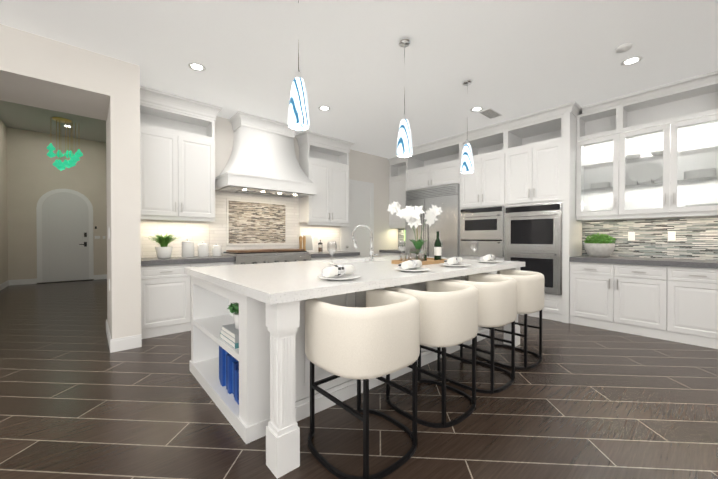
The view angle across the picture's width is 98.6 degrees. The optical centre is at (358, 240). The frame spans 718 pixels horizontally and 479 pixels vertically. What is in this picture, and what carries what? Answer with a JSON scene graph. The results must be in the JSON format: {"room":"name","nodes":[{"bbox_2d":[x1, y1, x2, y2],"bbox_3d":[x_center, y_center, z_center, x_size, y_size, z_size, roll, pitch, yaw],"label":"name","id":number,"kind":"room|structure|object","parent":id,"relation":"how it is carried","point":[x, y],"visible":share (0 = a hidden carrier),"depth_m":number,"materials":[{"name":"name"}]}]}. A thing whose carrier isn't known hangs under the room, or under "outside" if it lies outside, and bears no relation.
{"room":"kitchen","nodes":[
{"label":"kitchen","id":0,"kind":"room"},
{"bbox_2d":[0,119,7,283],"bbox_3d":[-6.660,-0.837,5.185,0.150,3.950,6.600,0,1,-41],"label":"wall","id":1,"kind":"structure","parent":0,"point":[3,216],"depth_m":7.33,"materials":[{"name":"paint"}]},
{"bbox_2d":[0,280,8,290],"bbox_3d":[-8.309,1.054,7.206,0.016,0.135,1.410,0,1,-41],"label":"baseboard","id":2,"kind":"structure","parent":1,"relation":"attached to","point":[5,284],"depth_m":7.32,"materials":[{"name":"white wood"}]},
{"bbox_2d":[0,100,105,142],"bbox_3d":[-6.468,-2.864,5.435,3.690,0.100,6.750,0,1,-41],"label":"ceiling","id":3,"kind":"structure","parent":0,"point":[24,117],"depth_m":7.39,"materials":[{"name":"grey paint"}]},
{"bbox_2d":[46,117,82,170],"bbox_3d":[-6.890,-2.226,7.256,0.620,1.201,0.467,0,1,-41],"label":"chandelier","id":4,"kind":"object","parent":3,"relation":"hanging from","point":[68,163],"visible":1,"depth_m":7.21,"materials":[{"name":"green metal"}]},
{"bbox_2d":[0,24,109,120],"bbox_3d":[-4.284,-0.812,2.280,4.290,3.950,0.900,0,1,-41],"label":"wall","id":5,"kind":"structure","parent":0,"point":[38,71],"depth_m":3.00,"materials":[{"name":"paint"}]},
{"bbox_2d":[7,127,106,279],"bbox_3d":[-8.645,-0.860,7.933,3.690,3.950,0.150,0,1,-41],"label":"wall","id":6,"kind":"structure","parent":0,"point":[34,174],"depth_m":8.05,"materials":[{"name":"paint"}]},
{"bbox_2d":[9,278,36,284],"bbox_3d":[-8.568,1.048,7.906,0.510,0.135,0.016,0,1,-41],"label":"baseboard","id":7,"kind":"structure","parent":6,"relation":"attached to","point":[21,281],"depth_m":7.88,"materials":[{"name":"white wood"}]},
{"bbox_2d":[36,189,104,283],"bbox_3d":[-7.856,-0.154,8.484,1.385,2.530,0.070,0,1,-41],"label":"door","id":8,"kind":"structure","parent":6,"relation":"attached to","point":[64,225],"depth_m":8.39,"materials":[{"name":"white wood"}]},
{"bbox_2d":[94,274,106,279],"bbox_3d":[-7.459,1.040,8.879,0.320,0.135,0.016,0,1,-41],"label":"baseboard","id":9,"kind":"structure","parent":6,"relation":"attached to","point":[96,277],"depth_m":8.89,"materials":[{"name":"white wood"}]},
{"bbox_2d":[106,57,140,338],"bbox_3d":[-2.815,-0.374,3.673,0.250,3.050,1.050,0,1,-41],"label":"wall","id":10,"kind":"structure","parent":0,"point":[123,193],"depth_m":3.28,"materials":[{"name":"paint"}]},
{"bbox_2d":[108,228,109,289],"bbox_3d":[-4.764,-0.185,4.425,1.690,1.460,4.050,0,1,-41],"label":"switch plates","id":11,"kind":"object","parent":10,"relation":"attached to","point":[109,237],"visible":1,"depth_m":3.46,"materials":[{"name":"white plastic"}]},
{"bbox_2d":[106,319,113,352],"bbox_3d":[-2.910,1.084,3.591,0.016,0.135,1.066,0,1,-41],"label":"baseboard","id":12,"kind":"structure","parent":10,"relation":"attached to","point":[110,341],"depth_m":3.30,"materials":[{"name":"white wood"}]},
{"bbox_2d":[141,116,397,256],"bbox_3d":[-1.004,-0.392,5.861,5.360,3.050,0.150,0,1,-41],"label":"wall","id":13,"kind":"structure","parent":0,"point":[369,168],"depth_m":6.83,"materials":[{"name":"paint"}]},
{"bbox_2d":[140,85,222,221],"bbox_3d":[-2.452,-1.086,4.220,1.017,1.625,0.390,0,1,-41],"label":"upper cabinet","id":14,"kind":"object","parent":13,"relation":"attached to","point":[177,157],"visible":0.79,"depth_m":4.11,"materials":[{"name":"white wood"}]},
{"bbox_2d":[215,111,317,197],"bbox_3d":[-1.452,-1.331,4.947,1.474,1.148,0.613,0,1,-41],"label":"range hood","id":15,"kind":"object","parent":13,"relation":"attached to","point":[263,160],"visible":1,"depth_m":4.78,"materials":[{"name":"white painted wood"}]},
{"bbox_2d":[295,130,354,225],"bbox_3d":[-0.622,-1.099,5.825,1.095,1.625,0.390,0,1,-41],"label":"upper cabinet","id":16,"kind":"object","parent":13,"relation":"attached to","point":[324,162],"visible":0.98,"depth_m":5.69,"materials":[{"name":"white wood"}]},
{"bbox_2d":[340,179,373,257],"bbox_3d":[-0.013,-0.078,6.584,0.940,2.410,0.074,0,1,-41],"label":"door frame","id":17,"kind":"structure","parent":13,"relation":"attached to","point":[361,202],"depth_m":6.64,"materials":[{"name":"white wood"}]},
{"bbox_2d":[0,279,717,478],"bbox_3d":[-1.831,1.203,3.451,9.800,0.100,15.900,0,1,-41],"label":"floor","id":18,"kind":"structure","parent":0,"point":[78,400],"depth_m":2.08,"materials":[{"name":"brown wood"}]},
{"bbox_2d":[141,263,232,338],"bbox_3d":[-2.348,0.717,4.176,1.096,0.860,0.616,0,1,-41],"label":"base cabinet","id":19,"kind":"object","parent":18,"relation":"on","point":[165,291],"depth_m":3.77,"materials":[{"name":"white wood"}]},
{"bbox_2d":[141,255,232,266],"bbox_3d":[-2.341,0.257,4.161,1.092,0.060,0.642,0,1,-41],"label":"countertop","id":20,"kind":"structure","parent":19,"relation":"on","point":[174,258],"depth_m":3.95,"materials":[{"name":"grey stone"}]},
{"bbox_2d":[146,234,176,258],"bbox_3d":[-2.533,0.061,4.016,0.473,0.332,0.495,0,1,-41],"label":"potted plant","id":21,"kind":"object","parent":20,"relation":"on","point":[163,251],"visible":1,"depth_m":3.96,"materials":[{"name":"white ceramic"}]},
{"bbox_2d":[182,239,193,257],"bbox_3d":[-2.327,0.099,4.205,0.151,0.253,0.151,0,1,40],"label":"canister set","id":22,"kind":"object","parent":20,"relation":"on","point":[188,249],"depth_m":4.14,"materials":[{"name":"white ceramic"}]},
{"bbox_2d":[198,241,208,256],"bbox_3d":[-2.184,0.115,4.330,0.137,0.218,0.137,0,1,40],"label":"canister set","id":23,"kind":"object","parent":20,"relation":"on","point":[203,248],"depth_m":4.27,"materials":[{"name":"white ceramic"}]},
{"bbox_2d":[212,243,220,256],"bbox_3d":[-2.049,0.129,4.449,0.125,0.188,0.125,0,0,4],"label":"canister set","id":24,"kind":"object","parent":20,"relation":"on","point":[216,249],"depth_m":4.40,"materials":[{"name":"white ceramic"}]},
{"bbox_2d":[233,251,312,264],"bbox_3d":[-1.463,0.678,4.922,1.220,0.925,0.662,0,1,-41],"label":"rangetop","id":25,"kind":"object","parent":18,"relation":"on","point":[254,257],"depth_m":4.64,"materials":[{"name":"silver metal"}]},
{"bbox_2d":[313,255,358,259],"bbox_3d":[-0.610,0.704,5.701,1.090,0.860,0.616,0,1,-41],"label":"base cabinet","id":26,"kind":"object","parent":18,"relation":"on","point":[334,256],"depth_m":5.56,"materials":[{"name":"white"}]},
{"bbox_2d":[313,251,359,258],"bbox_3d":[-0.599,0.244,5.689,1.086,0.060,0.642,0,1,-41],"label":"countertop","id":27,"kind":"structure","parent":26,"relation":"on","point":[325,255],"depth_m":5.41,"materials":[{"name":"grey stone"}]},
{"bbox_2d":[299,236,305,250],"bbox_3d":[-1.001,0.065,5.475,0.134,0.300,0.062,0,1,-41],"label":"pepper mills","id":28,"kind":"object","parent":27,"relation":"on","point":[304,242],"visible":0.67,"depth_m":5.47,"materials":[{"name":"brown wood"}]},
{"bbox_2d":[300,233,314,251],"bbox_3d":[-0.949,0.033,5.696,0.260,0.360,0.076,0,1,-41],"label":"cutting board","id":29,"kind":"object","parent":27,"relation":"on","point":[309,243],"visible":0.66,"depth_m":5.71,"materials":[{"name":"white"}]},
{"bbox_2d":[318,240,322,252],"bbox_3d":[-0.694,0.097,5.558,0.090,0.235,0.090,0,1,-41],"label":"press","id":30,"kind":"object","parent":27,"relation":"on","point":[320,250],"visible":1,"depth_m":5.54,"materials":[{"name":"silver metal"}]},
{"bbox_2d":[189,260,519,478],"bbox_3d":[0.143,0.722,3.102,2.947,0.867,1.668,0,1,-41],"label":"kitchen island","id":31,"kind":"object","parent":18,"relation":"on","point":[270,356],"depth_m":1.87,"materials":[{"name":"white wood"}]},
{"bbox_2d":[219,346,238,401],"bbox_3d":[-0.882,0.914,2.277,0.190,0.315,0.446,0,1,-41],"label":"books","id":32,"kind":"object","parent":31,"relation":"in","point":[229,371],"visible":0.4,"depth_m":2.17,"materials":[{"name":"blue paper"}]},
{"bbox_2d":[220,323,238,348],"bbox_3d":[-0.821,0.646,2.165,0.202,0.093,0.300,0,1,-41],"label":"books","id":33,"kind":"object","parent":31,"relation":"in","point":[229,334],"visible":0.42,"depth_m":2.07,"materials":[{"name":"white paper"}]},
{"bbox_2d":[227,302,238,328],"bbox_3d":[-0.812,0.500,2.134,0.186,0.196,0.176,0,1,-41],"label":"potted plant","id":34,"kind":"object","parent":33,"relation":"on","point":[233,308],"visible":0.29,"depth_m":2.09,"materials":[{"name":"white ceramic"}]},
{"bbox_2d":[184,260,435,303],"bbox_3d":[-0.483,0.267,2.544,1.340,0.052,1.730,0,1,-41],"label":"island countertop","id":35,"kind":"structure","parent":31,"relation":"on","point":[284,282],"depth_m":2.02,"materials":[{"name":"white stone"}]},
{"bbox_2d":[327,241,336,264],"bbox_3d":[-0.264,0.120,3.021,0.098,0.230,0.097,0,1,-41],"label":"wine glass","id":36,"kind":"object","parent":35,"relation":"on","point":[333,244],"depth_m":3.00,"materials":[{"name":"clear glass"}]},
{"bbox_2d":[317,274,360,279],"bbox_3d":[-0.127,0.234,1.986,0.278,0.020,0.278,0,1,40],"label":"dinner plate","id":37,"kind":"object","parent":35,"relation":"on","point":[353,276],"depth_m":1.99,"materials":[{"name":"white ceramic"}]},
{"bbox_2d":[321,265,354,277],"bbox_3d":[-0.138,0.189,1.996,0.105,0.069,0.249,0,1,40],"label":"napkin","id":38,"kind":"object","parent":37,"relation":"on","point":[335,270],"depth_m":1.94,"materials":[{"name":"white fabric"}]},
{"bbox_2d":[394,267,429,271],"bbox_3d":[0.422,0.230,2.467,0.278,0.020,0.278,0,1,40],"label":"dinner plate","id":39,"kind":"object","parent":35,"relation":"on","point":[417,269],"depth_m":2.48,"materials":[{"name":"white ceramic"}]},
{"bbox_2d":[398,260,421,269],"bbox_3d":[0.411,0.185,2.477,0.105,0.069,0.249,0,1,40],"label":"napkin","id":40,"kind":"object","parent":39,"relation":"on","point":[409,264],"depth_m":2.42,"materials":[{"name":"white fabric"}]},
{"bbox_2d":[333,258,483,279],"bbox_3d":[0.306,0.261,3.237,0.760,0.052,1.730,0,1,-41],"label":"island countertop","id":41,"kind":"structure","parent":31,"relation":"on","point":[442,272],"depth_m":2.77,"materials":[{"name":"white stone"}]},
{"bbox_2d":[352,224,377,261],"bbox_3d":[0.063,0.025,3.432,0.193,0.416,0.231,0,1,-41],"label":"faucet","id":42,"kind":"object","parent":41,"relation":"on","point":[371,250],"depth_m":3.44,"materials":[{"name":"silver metal"}]},
{"bbox_2d":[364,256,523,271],"bbox_3d":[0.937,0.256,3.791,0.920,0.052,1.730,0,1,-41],"label":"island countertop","id":43,"kind":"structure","parent":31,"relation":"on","point":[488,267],"depth_m":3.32,"materials":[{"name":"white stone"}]},
{"bbox_2d":[398,241,405,252],"bbox_3d":[0.534,0.113,3.855,0.098,0.230,0.097,0,1,-41],"label":"wine glass","id":44,"kind":"object","parent":43,"relation":"on","point":[404,246],"depth_m":3.83,"materials":[{"name":"clear glass"}]},
{"bbox_2d":[391,258,446,264],"bbox_3d":[0.666,0.216,3.266,0.600,0.035,0.320,0,1,-41],"label":"serving tray","id":45,"kind":"object","parent":43,"relation":"on","point":[430,261],"visible":0.35,"depth_m":3.15,"materials":[{"name":"brown wood"}]},
{"bbox_2d":[400,253,424,260],"bbox_3d":[0.545,0.170,3.153,0.182,0.090,0.220,0,1,-41],"label":"tumbler","id":46,"kind":"object","parent":45,"relation":"on","point":[413,256],"visible":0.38,"depth_m":3.13,"materials":[{"name":"clear glass"}]},
{"bbox_2d":[387,201,442,260],"bbox_3d":[0.608,-0.111,3.339,0.620,0.649,0.486,0,1,-41],"label":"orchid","id":47,"kind":"object","parent":45,"relation":"on","point":[410,215],"visible":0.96,"depth_m":3.30,"materials":[{"name":"white plant"}]},
{"bbox_2d":[434,231,440,259],"bbox_3d":[0.837,0.057,3.282,0.077,0.315,0.077,0,1,-41],"label":"wine bottle","id":48,"kind":"object","parent":45,"relation":"on","point":[437,249],"visible":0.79,"depth_m":3.25,"materials":[{"name":"green glass"}]},
{"bbox_2d":[440,263,470,266],"bbox_3d":[0.896,0.227,2.883,0.278,0.020,0.278,0,1,40],"label":"dinner plate","id":49,"kind":"object","parent":43,"relation":"on","point":[458,264],"depth_m":2.85,"materials":[{"name":"white ceramic"}]},
{"bbox_2d":[444,257,462,264],"bbox_3d":[0.885,0.182,2.893,0.105,0.069,0.249,0,1,40],"label":"napkin","id":50,"kind":"object","parent":49,"relation":"on","point":[454,260],"depth_m":2.83,"materials":[{"name":"white fabric"}]},
{"bbox_2d":[470,241,478,259],"bbox_3d":[1.399,0.114,3.749,0.098,0.230,0.097,0,1,-41],"label":"wine glass","id":51,"kind":"object","parent":43,"relation":"on","point":[471,246],"depth_m":3.73,"materials":[{"name":"clear glass"}]},
{"bbox_2d":[475,260,502,262],"bbox_3d":[1.399,0.223,3.325,0.278,0.020,0.278,0,1,40],"label":"dinner plate","id":52,"kind":"object","parent":43,"relation":"on","point":[491,261],"depth_m":3.30,"materials":[{"name":"white ceramic"}]},
{"bbox_2d":[480,254,494,260],"bbox_3d":[1.388,0.178,3.334,0.105,0.069,0.249,0,1,40],"label":"napkin","id":53,"kind":"object","parent":52,"relation":"on","point":[488,257],"depth_m":3.27,"materials":[{"name":"white fabric"}]},
{"bbox_2d":[305,289,419,478],"bbox_3d":[0.017,0.744,1.796,0.590,0.844,0.588,0,1,-41],"label":"counter stool","id":54,"kind":"object","parent":18,"relation":"on","point":[377,337],"visible":0.98,"depth_m":1.55,"materials":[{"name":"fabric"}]},
{"bbox_2d":[380,254,401,256],"bbox_3d":[0.962,0.693,6.994,0.616,0.860,0.743,0,1,-41],"label":"base cabinet","id":55,"kind":"object","parent":18,"relation":"on","point":[381,255],"depth_m":6.85,"materials":[{"name":"white wood"}]},
{"bbox_2d":[379,250,402,253],"bbox_3d":[0.952,0.233,6.982,0.642,0.060,0.743,0,1,-41],"label":"countertop","id":56,"kind":"structure","parent":55,"relation":"on","point":[382,251],"depth_m":6.81,"materials":[{"name":"grey stone"}]},
{"bbox_2d":[403,182,458,257],"bbox_3d":[1.608,0.047,6.212,0.635,2.165,1.214,0,1,-41],"label":"tall cabinet","id":57,"kind":"object","parent":18,"relation":"on","point":[445,197],"depth_m":5.88,"materials":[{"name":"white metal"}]},
{"bbox_2d":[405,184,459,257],"bbox_3d":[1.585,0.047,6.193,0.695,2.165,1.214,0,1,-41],"label":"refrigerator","id":58,"kind":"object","parent":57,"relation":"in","point":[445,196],"depth_m":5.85,"materials":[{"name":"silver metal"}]},
{"bbox_2d":[385,280,477,427],"bbox_3d":[0.513,0.740,2.231,0.590,0.844,0.588,0,1,-41],"label":"counter stool","id":59,"kind":"object","parent":18,"relation":"on","point":[448,314],"visible":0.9,"depth_m":1.96,"materials":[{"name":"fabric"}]},
{"bbox_2d":[437,274,516,393],"bbox_3d":[1.002,0.737,2.659,0.590,0.844,0.588,0,1,-41],"label":"counter stool","id":60,"kind":"object","parent":18,"relation":"on","point":[497,301],"visible":0.6,"depth_m":2.39,"materials":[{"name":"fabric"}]},
{"bbox_2d":[455,146,502,273],"bbox_3d":[2.285,-0.172,5.451,0.652,2.616,0.815,0,1,-41],"label":"tall cabinet","id":61,"kind":"object","parent":18,"relation":"on","point":[480,191],"depth_m":5.22,"materials":[{"name":"white wood"}]},
{"bbox_2d":[476,269,544,369],"bbox_3d":[1.483,0.733,3.082,0.590,0.844,0.588,0,1,-41],"label":"counter stool","id":62,"kind":"object","parent":18,"relation":"on","point":[530,291],"visible":0.5,"depth_m":2.81,"materials":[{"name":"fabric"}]},
{"bbox_2d":[503,134,582,323],"bbox_3d":[2.847,-0.167,4.811,0.652,2.616,0.890,0,1,-41],"label":"tall cabinet","id":63,"kind":"object","parent":18,"relation":"on","point":[526,194],"depth_m":4.50,"materials":[{"name":"white wood"}]},
{"bbox_2d":[505,202,562,294],"bbox_3d":[2.572,0.113,4.625,0.110,1.310,0.794,0,1,-41],"label":"double oven","id":64,"kind":"object","parent":63,"relation":"in","point":[533,231],"depth_m":4.54,"materials":[{"name":"silver metal"}]},
{"bbox_2d":[571,262,666,339],"bbox_3d":[3.472,0.717,4.133,0.616,0.860,0.959,0,1,-41],"label":"base cabinet","id":65,"kind":"object","parent":18,"relation":"on","point":[604,295],"depth_m":3.89,"materials":[{"name":"white wood"}]},
{"bbox_2d":[571,254,717,269],"bbox_3d":[4.095,0.263,3.399,0.642,0.060,2.877,0,1,-41],"label":"countertop","id":66,"kind":"structure","parent":65,"relation":"on","point":[703,263],"depth_m":3.73,"materials":[{"name":"grey stone"}]},
{"bbox_2d":[584,233,615,256],"bbox_3d":[3.339,0.053,4.296,0.352,0.343,0.362,0,1,-41],"label":"potted plant","id":67,"kind":"object","parent":66,"relation":"on","point":[603,247],"visible":1,"depth_m":4.20,"materials":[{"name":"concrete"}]},
{"bbox_2d":[663,266,717,348],"bbox_3d":[4.105,0.723,3.412,0.616,0.860,0.959,0,1,-41],"label":"base cabinet","id":68,"kind":"object","parent":18,"relation":"on","point":[690,315],"depth_m":3.42,"materials":[{"name":"white wood"}]},
{"bbox_2d":[0,0,717,157],"bbox_3d":[0.395,-1.926,0.888,9.800,0.100,9.150,0,1,-41],"label":"ceiling","id":69,"kind":"structure","parent":0,"point":[511,59],"depth_m":3.09,"materials":[{"name":"white paint"}]},
{"bbox_2d":[188,62,205,71],"bbox_3d":[-1.764,-1.892,3.365,0.176,0.008,0.176,0,1,-41],"label":"recessed light","id":70,"kind":"object","parent":69,"relation":"in","point":[196,66],"visible":1,"depth_m":3.35,"materials":[{"name":"white"}]},
{"bbox_2d":[288,0,309,130],"bbox_3d":[-0.425,-1.343,2.176,0.156,1.082,0.156,0,1,-41],"label":"pendant light","id":71,"kind":"object","parent":69,"relation":"hanging from","point":[298,115],"visible":1,"depth_m":2.13,"materials":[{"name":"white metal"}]},
{"bbox_2d":[318,106,329,110],"bbox_3d":[-0.497,-1.901,4.437,0.176,0.008,0.176,0,1,-41],"label":"recessed light","id":72,"kind":"object","parent":69,"relation":"in","point":[324,108],"visible":1,"depth_m":4.44,"materials":[{"name":"white"}]},
{"bbox_2d":[396,37,412,157],"bbox_3d":[0.432,-1.349,2.928,0.156,1.082,0.156,0,1,-41],"label":"pendant light","id":73,"kind":"object","parent":69,"relation":"hanging from","point":[404,146],"visible":1,"depth_m":2.88,"materials":[{"name":"white glass"}]},
{"bbox_2d":[460,79,473,173],"bbox_3d":[1.289,-1.355,3.680,0.156,1.082,0.156,0,1,-41],"label":"pendant light","id":74,"kind":"object","parent":69,"relation":"hanging from","point":[467,165],"visible":1,"depth_m":3.64,"materials":[{"name":"white glass"}]},
{"bbox_2d":[470,107,482,111],"bbox_3d":[1.702,-1.901,4.463,0.176,0.008,0.176,0,1,-41],"label":"recessed light","id":75,"kind":"object","parent":69,"relation":"in","point":[475,109],"visible":1,"depth_m":4.47,"materials":[{"name":"white"}]},
{"bbox_2d":[478,108,501,118],"bbox_3d":[1.968,-1.901,4.630,0.380,0.010,0.180,0,1,-41],"label":"ceiling vent","id":76,"kind":"object","parent":69,"relation":"in","point":[489,113],"visible":1,"depth_m":4.61,"materials":[{"name":"white metal"}]},
{"bbox_2d":[615,43,632,52],"bbox_3d":[2.585,-1.877,3.017,0.130,0.031,0.128,0,1,-41],"label":"smoke detector","id":77,"kind":"object","parent":69,"relation":"attached to","point":[623,48],"visible":1,"depth_m":2.99,"materials":[{"name":"white plastic"}]},
{"bbox_2d":[621,56,642,65],"bbox_3d":[2.870,-1.891,3.253,0.176,0.008,0.176,0,1,-41],"label":"recessed light","id":78,"kind":"object","parent":69,"relation":"in","point":[631,61],"visible":1,"depth_m":3.25,"materials":[{"name":"white"}]},
{"bbox_2d":[398,215,717,228],"bbox_3d":[4.021,-0.378,4.084,0.150,3.050,9.150,0,1,-41],"label":"wall","id":79,"kind":"structure","parent":0,"point":[647,218],"depth_m":4.10,"materials":[{"name":"paint"}]},
{"bbox_2d":[389,174,406,225],"bbox_3d":[1.070,-0.921,7.076,0.327,1.146,0.743,0,1,-41],"label":"upper cabinet","id":80,"kind":"object","parent":79,"relation":"attached to","point":[397,182],"depth_m":7.07,"materials":[{"name":"white wood"}]},
{"bbox_2d":[407,158,454,189],"bbox_3d":[1.627,-1.264,6.219,0.616,0.446,1.220,0,1,-41],"label":"upper cabinet","id":81,"kind":"object","parent":79,"relation":"attached to","point":[435,173],"depth_m":6.02,"materials":[{"name":"white wood"}]},
{"bbox_2d":[590,182,609,188],"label":"plate","id":82,"kind":"object","parent":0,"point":[606,184],"depth_m":4.31,"materials":[{"name":"white ceramic"}]},
{"bbox_2d":[625,154,640,158],"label":"plate","id":83,"kind":"object","parent":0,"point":[638,155],"depth_m":4.07,"materials":[{"name":"white ceramic"}]},
{"bbox_2d":[629,163,662,182],"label":"plate","id":84,"kind":"object","parent":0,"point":[648,168],"depth_m":4.05,"materials":[{"name":"white ceramic"}]},
{"bbox_2d":[650,149,662,155],"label":"plate","id":85,"kind":"object","parent":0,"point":[659,152],"depth_m":3.90,"materials":[{"name":"white ceramic"}]},
{"bbox_2d":[684,168,715,179],"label":"plate","id":86,"kind":"object","parent":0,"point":[712,171],"depth_m":3.59,"materials":[{"name":"white ceramic"}]},
{"bbox_2d":[686,203,717,206],"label":"plate","id":87,"kind":"object","parent":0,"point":[709,204],"depth_m":3.57,"materials":[{"name":"white ceramic"}]}
]}

